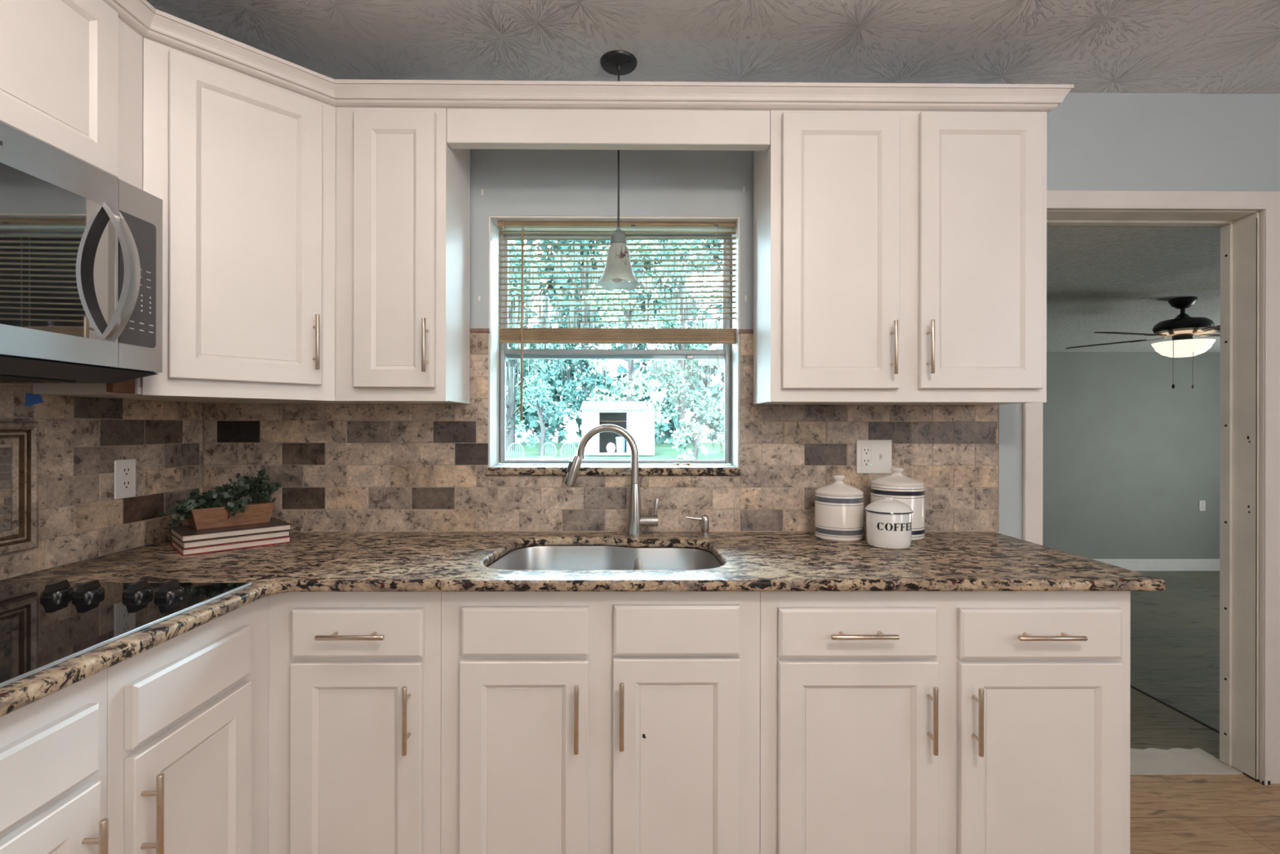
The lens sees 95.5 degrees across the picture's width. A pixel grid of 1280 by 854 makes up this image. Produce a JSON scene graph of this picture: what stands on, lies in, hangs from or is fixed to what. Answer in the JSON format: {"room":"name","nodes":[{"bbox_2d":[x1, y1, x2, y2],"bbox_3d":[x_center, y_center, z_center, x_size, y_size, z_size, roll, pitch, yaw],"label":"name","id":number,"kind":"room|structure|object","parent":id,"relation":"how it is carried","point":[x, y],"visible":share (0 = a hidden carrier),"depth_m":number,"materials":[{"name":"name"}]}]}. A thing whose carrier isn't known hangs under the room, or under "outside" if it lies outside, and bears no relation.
{"room":"kitchen","nodes":[
{"label":"kitchen","id":0,"kind":"room"},
{"bbox_2d":[0,382,202,581],"bbox_3d":[-1.595,0.033,-0.364,0.150,2.550,4.900,0,0,-1],"label":"wall","id":1,"kind":"structure","parent":0,"point":[59,507],"depth_m":1.63,"materials":[{"name":"tile"}]},
{"bbox_2d":[25,392,43,406],"bbox_3d":[-1.555,-0.069,1.492,0.001,0.034,0.046,0,0,-1],"label":"tape","id":2,"kind":"object","parent":1,"relation":"attached to","point":[30,398],"visible":1,"depth_m":1.49,"materials":[{"name":"blue plastic"}]},
{"bbox_2d":[0,0,142,190],"bbox_3d":[-1.399,-0.784,1.037,0.299,0.455,0.899,0,0,-1],"label":"upper cabinet","id":3,"kind":"object","parent":1,"relation":"attached to","point":[71,71],"visible":0.68,"depth_m":1.30,"materials":[{"name":"paint"}]},
{"bbox_2d":[0,121,162,382],"bbox_3d":[-1.324,-0.326,1.032,0.451,0.454,0.760,0,0,-1],"label":"microwave oven","id":4,"kind":"object","parent":3,"relation":"attached to","point":[81,245],"visible":1,"depth_m":1.19,"materials":[{"name":"grey metal"}]},
{"bbox_2d":[114,458,135,499],"bbox_3d":[-1.554,0.157,1.755,0.008,0.117,0.072,0,0,-1],"label":"outlet plate","id":5,"kind":"object","parent":1,"relation":"attached to","point":[124,469],"visible":1,"depth_m":1.75,"materials":[{"name":"white plastic"}]},
{"bbox_2d":[121,466,130,488],"bbox_3d":[-1.552,0.153,1.755,0.002,0.062,0.032,0,0,-1],"label":"receptacle","id":6,"kind":"object","parent":5,"relation":"attached to","point":[126,471],"depth_m":1.75,"materials":[{"name":"white plastic"}]},
{"bbox_2d":[121,480,130,490],"bbox_3d":[-1.552,0.177,1.755,0.001,0.029,0.032,0,0,-1],"label":"receptacle","id":7,"kind":"object","parent":5,"relation":"attached to","point":[126,484],"depth_m":1.75,"materials":[{"name":"white plastic"}]},
{"bbox_2d":[32,36,364,403],"bbox_3d":[-1.253,-0.546,1.783,0.605,0.929,0.588,0,0,-1],"label":"upper cabinet","id":8,"kind":"object","parent":1,"relation":"attached to","point":[242,166],"visible":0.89,"depth_m":1.62,"materials":[{"name":"paint"}]},
{"bbox_2d":[106,378,134,393],"bbox_3d":[-1.300,-0.121,1.455,0.019,0.071,0.064,0,0,-1],"label":"cleat","id":9,"kind":"object","parent":8,"relation":"attached to","point":[126,386],"visible":0.47,"depth_m":1.45,"materials":[{"name":"brown wood"}]},
{"bbox_2d":[698,343,724,365],"bbox_3d":[1.184,-0.921,4.536,0.996,0.450,4.150,0,0,-1],"label":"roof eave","id":10,"kind":"object","parent":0,"point":[701,362],"visible":0.07,"depth_m":6.24},
{"bbox_2d":[146,0,1279,93],"bbox_3d":[0.979,-1.277,-0.331,5.293,0.120,5.160,0,0,-1],"label":"ceiling","id":11,"kind":"structure","parent":0,"point":[1193,46],"depth_m":1.82,"materials":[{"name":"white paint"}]},
{"bbox_2d":[595,49,641,290],"bbox_3d":[-0.072,-0.845,1.940,0.158,0.748,0.144,0,0,-1],"label":"pendant light","id":12,"kind":"object","parent":11,"relation":"hanging from","point":[618,273],"visible":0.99,"depth_m":1.92,"materials":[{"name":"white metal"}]},
{"bbox_2d":[202,92,1279,539],"bbox_3d":[2.894,0.183,2.199,9.173,2.834,0.174,0,0,-1],"label":"wall","id":13,"kind":"structure","parent":0,"point":[338,467],"depth_m":2.10,"materials":[{"name":"tile"}]},
{"bbox_2d":[335,106,470,404],"bbox_3d":[-0.780,-0.546,1.920,0.343,0.929,0.323,0,0,-1],"label":"upper cabinet","id":14,"kind":"object","parent":13,"relation":"attached to","point":[402,193],"visible":0.96,"depth_m":1.80,"materials":[{"name":"paint"}]},
{"bbox_2d":[102,0,1074,113],"bbox_3d":[-0.128,-1.027,1.657,3.017,0.059,1.026,0,0,-25],"label":"crown molding","id":15,"kind":"structure","parent":13,"relation":"attached to","point":[151,23],"depth_m":1.79,"materials":[{"name":"paint"}]},
{"bbox_2d":[202,333,998,530],"bbox_3d":[-0.138,0.019,2.094,2.867,0.715,0.010,0,0,-1],"label":"tile backsplash","id":16,"kind":"structure","parent":13,"relation":"attached to","point":[337,466],"depth_m":2.09,"materials":[{"name":"tile"}]},
{"bbox_2d":[485,466,741,475],"bbox_3d":[-0.094,0.160,2.160,0.916,0.029,0.166,0,0,-1],"label":"window sill","id":17,"kind":"structure","parent":13,"relation":"attached to","point":[540,471],"depth_m":2.08,"materials":[{"name":"stone"}]},
{"bbox_2d":[672,457,703,465],"bbox_3d":[0.186,0.132,2.203,0.192,0.028,0.023,0,0,-1],"label":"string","id":18,"kind":"object","parent":17,"relation":"on","point":[677,463],"visible":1,"depth_m":2.19,"materials":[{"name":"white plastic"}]},
{"bbox_2d":[488,215,739,466],"bbox_3d":[-0.094,-0.309,2.198,0.908,0.907,0.193,0,0,-1],"label":"window","id":19,"kind":"structure","parent":13,"relation":"in","point":[498,353],"depth_m":2.23,"materials":[{"name":"white paint"}]},
{"bbox_2d":[497,220,736,453],"bbox_3d":[-0.077,-0.337,2.151,0.897,0.866,0.046,0,0,-1],"label":"window blind","id":20,"kind":"object","parent":19,"relation":"attached to","point":[522,335],"visible":0.8,"depth_m":2.15,"materials":[{"name":"white plastic"}]},
{"bbox_2d":[856,440,892,473],"bbox_3d":[0.844,0.107,2.089,0.128,0.122,0.016,0,0,-1],"label":"outlet plate","id":21,"kind":"object","parent":13,"relation":"attached to","point":[873,456],"visible":1,"depth_m":2.09,"materials":[{"name":"white plastic"}]},
{"bbox_2d":[861,446,871,465],"bbox_3d":[0.814,0.105,2.091,0.034,0.068,0.001,0,0,-1],"label":"receptacle","id":22,"kind":"object","parent":21,"relation":"attached to","point":[865,451],"depth_m":2.09,"materials":[{"name":"white plastic"}]},
{"bbox_2d":[753,110,1047,404],"bbox_3d":[0.847,-0.543,1.934,0.874,0.929,0.323,0,0,-1],"label":"upper cabinet","id":23,"kind":"object","parent":13,"relation":"attached to","point":[900,257],"visible":0.94,"depth_m":1.82,"materials":[{"name":"paint"}]},
{"bbox_2d":[446,107,770,151],"bbox_3d":[-0.098,-0.950,1.845,1.016,0.119,0.044,0,0,-1],"label":"valance board","id":24,"kind":"object","parent":23,"relation":"attached to","point":[480,128],"visible":0.98,"depth_m":1.82,"materials":[{"name":"paint"}]},
{"bbox_2d":[1022,190,1279,785],"bbox_3d":[1.858,0.219,2.168,0.940,2.149,0.152,0,0,-1],"label":"door frame","id":25,"kind":"structure","parent":13,"relation":"in","point":[1249,221],"depth_m":2.13,"materials":[{"name":"paint"}]},
{"bbox_2d":[1042,351,1220,559],"bbox_3d":[4.192,0.331,6.527,6.300,2.541,0.100,0,0,-1],"label":"wall","id":26,"kind":"structure","parent":0,"point":[1130,457],"depth_m":6.49,"materials":[{"name":"paint"}]},
{"bbox_2d":[1093,559,1219,570],"bbox_3d":[4.251,1.537,6.470,6.180,0.130,0.016,0,0,-1],"label":"baseboard","id":27,"kind":"structure","parent":26,"relation":"attached to","point":[1130,564],"depth_m":6.48,"materials":[{"name":"white paint"}]},
{"bbox_2d":[1199,500,1205,511],"bbox_3d":[6.284,0.879,6.491,0.070,0.116,0.008,0,0,-1],"label":"outlet plate","id":28,"kind":"object","parent":26,"relation":"attached to","point":[1202,503],"visible":1,"depth_m":6.49,"materials":[{"name":"white plastic"}]},
{"bbox_2d":[1046,226,1220,351],"bbox_3d":[4.263,-0.899,4.428,6.400,0.120,4.300,0,0,-1],"label":"ceiling","id":29,"kind":"structure","parent":0,"point":[1100,278],"depth_m":3.39,"materials":[{"name":"white paint"}]},
{"bbox_2d":[1065,296,1220,388],"bbox_3d":[3.541,-0.541,3.775,1.270,0.602,1.251,0,0,-1],"label":"ceiling fan","id":30,"kind":"object","parent":29,"relation":"hanging from","point":[1182,328],"visible":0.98,"depth_m":3.73,"materials":[{"name":"black metal"},{"name":"frosted glass"}]},
{"bbox_2d":[1130,684,1219,733],"bbox_3d":[2.449,1.447,4.399,0.014,0.303,4.125,0,0,-1],"label":"trim","id":31,"kind":"structure","parent":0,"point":[1131,686],"depth_m":2.66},
{"bbox_2d":[1130,570,1219,730],"bbox_3d":[4.259,1.652,4.428,6.400,0.100,4.300,0,0,-1],"label":"floor","id":32,"kind":"structure","parent":0,"point":[1175,630],"depth_m":4.33,"materials":[{"name":"grey carpet"}]},
{"bbox_2d":[1129,687,1279,853],"bbox_3d":[0.956,1.445,1.768,5.293,0.304,9.360,0,0,-1],"label":"floor","id":33,"kind":"structure","parent":0,"point":[1170,814],"depth_m":2.00,"materials":[{"name":"brown wood"}]},
{"bbox_2d":[0,668,108,853],"bbox_3d":[-1.208,0.848,0.769,0.680,0.883,0.479,0,0,-1],"label":"base cabinet","id":34,"kind":"object","parent":33,"relation":"on","point":[53,748],"visible":0.87,"depth_m":0.91,"materials":[{"name":"paint"}]},
{"bbox_2d":[106,595,268,853],"bbox_3d":[-1.215,0.848,1.543,0.680,0.883,1.066,0,0,-1],"label":"base cabinet","id":35,"kind":"object","parent":33,"relation":"on","point":[188,713],"visible":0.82,"depth_m":1.20,"materials":[{"name":"paint"}]},
{"bbox_2d":[268,591,441,853],"bbox_3d":[-0.719,0.848,1.741,0.431,0.883,0.680,0,0,-1],"label":"base cabinet","id":36,"kind":"object","parent":33,"relation":"on","point":[355,677],"visible":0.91,"depth_m":1.45,"materials":[{"name":"paint"}]},
{"bbox_2d":[440,591,759,853],"bbox_3d":[-0.101,0.849,1.746,0.803,0.883,0.680,0,0,-1],"label":"base cabinet","id":37,"kind":"object","parent":33,"relation":"on","point":[573,722],"visible":0.95,"depth_m":1.45,"materials":[{"name":"paint"}]},
{"bbox_2d":[760,591,1130,853],"bbox_3d":[0.772,0.851,1.754,0.942,0.883,0.680,0,0,-1],"label":"base cabinet","id":38,"kind":"object","parent":33,"relation":"on","point":[891,722],"visible":0.91,"depth_m":1.46,"materials":[{"name":"paint"}]},
{"bbox_2d":[0,531,1166,717],"bbox_3d":[-0.127,0.391,1.311,2.877,0.029,1.575,0,0,-1],"label":"countertop","id":39,"kind":"structure","parent":38,"relation":"on","point":[312,561],"depth_m":1.54,"materials":[{"name":"stone"}]},
{"bbox_2d":[0,579,251,688],"bbox_3d":[-1.200,0.357,1.000,0.560,0.036,0.760,0,0,-1],"label":"cooktop","id":40,"kind":"object","parent":39,"relation":"in","point":[43,626],"visible":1,"depth_m":1.15,"materials":[{"name":"black glass"}]},
{"bbox_2d":[170,536,291,555],"bbox_3d":[-1.304,0.365,1.856,0.205,0.019,0.280,0,0,44],"label":"book","id":41,"kind":"object","parent":39,"relation":"on","point":[211,548],"visible":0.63,"depth_m":1.78,"materials":[{"name":"white paper"}]},
{"bbox_2d":[170,530,290,549],"bbox_3d":[-1.305,0.345,1.856,0.205,0.019,0.277,0,0,43],"label":"book","id":42,"kind":"object","parent":41,"relation":"on","point":[197,544],"visible":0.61,"depth_m":1.78,"materials":[{"name":"white paper"}]},
{"bbox_2d":[169,517,291,542],"bbox_3d":[-1.308,0.326,1.860,0.210,0.019,0.284,0,0,44],"label":"book","id":43,"kind":"object","parent":42,"relation":"on","point":[183,533],"visible":0.88,"depth_m":1.79,"materials":[{"name":"paper"}]},
{"bbox_2d":[160,468,281,529],"bbox_3d":[-1.331,0.227,1.862,0.146,0.179,0.327,0,0,43],"label":"planter box","id":44,"kind":"object","parent":43,"relation":"on","point":[217,508],"visible":1,"depth_m":1.85,"materials":[{"name":"brown wood"}]},
{"bbox_2d":[486,545,723,569],"bbox_3d":[-0.101,0.499,1.762,0.739,0.184,0.505,0,0,-1],"label":"sink","id":45,"kind":"object","parent":39,"relation":"in","point":[539,557],"visible":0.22,"depth_m":1.96,"materials":[{"name":"metal"}]},
{"bbox_2d":[563,424,659,536],"bbox_3d":[-0.099,0.183,2.021,0.333,0.386,0.054,0,0,-1],"label":"kitchen faucet","id":46,"kind":"object","parent":39,"relation":"on","point":[636,521],"visible":1,"depth_m":2.01,"materials":[{"name":"silver metal"}]},
{"bbox_2d":[685,514,710,536],"bbox_3d":[0.201,0.340,2.017,0.086,0.074,0.038,0,0,-1],"label":"soap dispenser","id":47,"kind":"object","parent":39,"relation":"on","point":[704,518],"visible":1,"depth_m":2.01,"materials":[{"name":"silver metal"}]},
{"bbox_2d":[814,475,863,542],"bbox_3d":[0.679,0.270,1.981,0.160,0.215,0.160,0,0,-1],"label":"canister","id":48,"kind":"object","parent":39,"relation":"on","point":[838,505],"visible":1,"depth_m":1.92,"materials":[{"name":"white ceramic"}]},
{"bbox_2d":[864,496,913,549],"bbox_3d":[0.792,0.300,1.851,0.144,0.155,0.144,0,0,-1],"label":"canister","id":49,"kind":"object","parent":39,"relation":"on","point":[888,520],"visible":1,"depth_m":1.80,"materials":[{"name":"white ceramic"}]},
{"bbox_2d":[870,466,924,541],"bbox_3d":[0.887,0.258,2.004,0.173,0.239,0.173,0,0,-1],"label":"canister","id":50,"kind":"object","parent":39,"relation":"on","point":[908,491],"visible":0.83,"depth_m":1.93,"materials":[{"name":"white ceramic"}]},
{"bbox_2d":[1129,747,1243,774],"bbox_3d":[1.853,1.347,2.249,0.794,0.115,0.173,0,0,-1],"label":"threshold","id":51,"kind":"object","parent":33,"relation":"on","point":[1150,761],"depth_m":2.23,"materials":[{"name":"paint"}]},
{"label":"outside","id":52,"kind":"structure","parent":0,"visible":0},
{"bbox_2d":[499,435,726,464],"bbox_3d":[-0.418,1.540,47.248,120.000,0.300,89.700,0,0,-1],"label":"ground","id":53,"kind":"structure","parent":52,"point":[662,451],"depth_m":32.54,"materials":[{"name":"green plant"}]},
{"bbox_2d":[506,442,524,464],"bbox_3d":[-3.656,0.925,17.069,0.520,0.922,0.480,0,0,-10],"label":"patio chair","id":54,"kind":"object","parent":53,"relation":"on","point":[513,443],"visible":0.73,"depth_m":17.25,"materials":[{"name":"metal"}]},
{"bbox_2d":[506,305,530,418],"bbox_3d":[-10.773,-5.738,41.754,6.138,14.275,5.126,0,0,33],"label":"tree","id":55,"kind":"object","parent":53,"relation":"on","point":[516,408],"visible":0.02,"depth_m":42.14,"materials":[{"name":"green plant"}]},
{"bbox_2d":[506,241,549,450],"bbox_3d":[-7.613,-4.733,33.655,4.846,12.276,5.668,0,0,-18],"label":"tree","id":56,"kind":"object","parent":53,"relation":"on","point":[511,421],"visible":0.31,"depth_m":33.28,"materials":[{"name":"green plant"}]},
{"bbox_2d":[514,457,562,464],"bbox_3d":[-2.713,1.124,15.477,1.280,0.546,1.280,0,0,-1],"label":"patio table","id":57,"kind":"object","parent":53,"relation":"on","point":[521,458],"visible":0.46,"depth_m":15.44,"materials":[{"name":"metal"}]},
{"bbox_2d":[513,380,567,455],"bbox_3d":[-4.931,-0.465,28.623,1.689,3.760,2.610,0,0,38],"label":"tree","id":58,"kind":"object","parent":53,"relation":"on","point":[540,396],"visible":0.96,"depth_m":28.47,"materials":[{"name":"green plant"}]},
{"bbox_2d":[537,441,556,464],"bbox_3d":[-2.910,0.926,18.075,0.520,0.922,0.480,0,0,12],"label":"patio chair","id":59,"kind":"object","parent":53,"relation":"on","point":[547,442],"visible":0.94,"depth_m":18.26,"materials":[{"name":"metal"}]},
{"bbox_2d":[560,442,577,464],"bbox_3d":[-2.096,0.928,17.482,0.520,0.922,0.480,0,0,-20],"label":"patio chair","id":60,"kind":"object","parent":53,"relation":"on","point":[566,443],"visible":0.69,"depth_m":17.65,"materials":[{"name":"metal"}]},
{"bbox_2d":[544,241,625,439],"bbox_3d":[-4.280,-5.828,41.540,5.940,14.474,5.513,0,0,-43],"label":"tree","id":61,"kind":"object","parent":53,"relation":"on","point":[583,366],"visible":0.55,"depth_m":40.97,"materials":[{"name":"green plant"}]},
{"bbox_2d":[506,240,724,444],"bbox_3d":[-0.469,-8.802,51.635,56.042,23.204,10.437,0,0,-1],"label":"trees","id":62,"kind":"object","parent":53,"relation":"on","point":[530,416],"visible":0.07,"depth_m":49.98,"materials":[{"name":"green plant"}]},
{"bbox_2d":[580,400,654,454],"bbox_3d":[-1.087,0.028,28.942,3.515,2.622,3.000,0,0,-1],"label":"garden shed","id":63,"kind":"object","parent":53,"relation":"on","point":[633,416],"visible":0.76,"depth_m":27.67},
{"bbox_2d":[606,442,616,452],"bbox_3d":[-1.412,0.998,28.389,0.481,0.479,0.501,0,0,-1],"label":"bag","id":64,"kind":"object","parent":63,"relation":"in","point":[611,447],"visible":0.97,"depth_m":28.22,"materials":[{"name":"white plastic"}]},
{"bbox_2d":[600,421,626,422],"bbox_3d":[-1.304,-0.031,29.140,1.293,0.540,0.500,0,0,-1],"label":"shelf","id":65,"kind":"object","parent":63,"relation":"attached to","point":[601,421],"depth_m":28.90,"materials":[{"name":"brown wood"}]},
{"bbox_2d":[615,436,626,452],"bbox_3d":[-0.931,0.854,28.293,0.540,0.769,0.540,0,0,-1],"label":"storage bin","id":66,"kind":"object","parent":63,"relation":"in","point":[620,441],"visible":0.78,"depth_m":28.10,"materials":[{"name":"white plastic"}]},
{"bbox_2d":[583,240,677,427],"bbox_3d":[-0.448,-5.014,33.400,5.272,12.860,5.178,0,0,37],"label":"tree","id":67,"kind":"object","parent":53,"relation":"on","point":[630,393],"visible":0.5,"depth_m":33.31,"materials":[{"name":"green plant"}]},
{"bbox_2d":[644,240,721,446],"bbox_3d":[2.864,-6.227,41.649,5.659,15.294,5.137,0,0,-23],"label":"tree","id":68,"kind":"object","parent":53,"relation":"on","point":[682,378],"visible":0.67,"depth_m":41.36,"materials":[{"name":"green plant"}]},
{"bbox_2d":[671,417,711,460],"bbox_3d":[2.240,0.548,24.866,1.770,1.877,1.658,0,0,-11],"label":"bush","id":69,"kind":"object","parent":53,"relation":"on","point":[684,434],"visible":0.99,"depth_m":24.77,"materials":[{"name":"green plant"}]},
{"bbox_2d":[704,240,724,398],"bbox_3d":[6.267,-4.785,33.804,5.337,12.423,5.297,0,0,-1],"label":"tree","id":70,"kind":"object","parent":53,"relation":"on","point":[721,367],"visible":0.02,"depth_m":34.81,"materials":[{"name":"green plant"}]},
{"bbox_2d":[713,398,724,444],"bbox_3d":[4.494,-0.052,28.460,1.723,2.966,1.744,0,0,-1],"label":"bush","id":71,"kind":"object","parent":53,"relation":"on","point":[722,408],"visible":0.2,"depth_m":28.52,"materials":[{"name":"green plant"}]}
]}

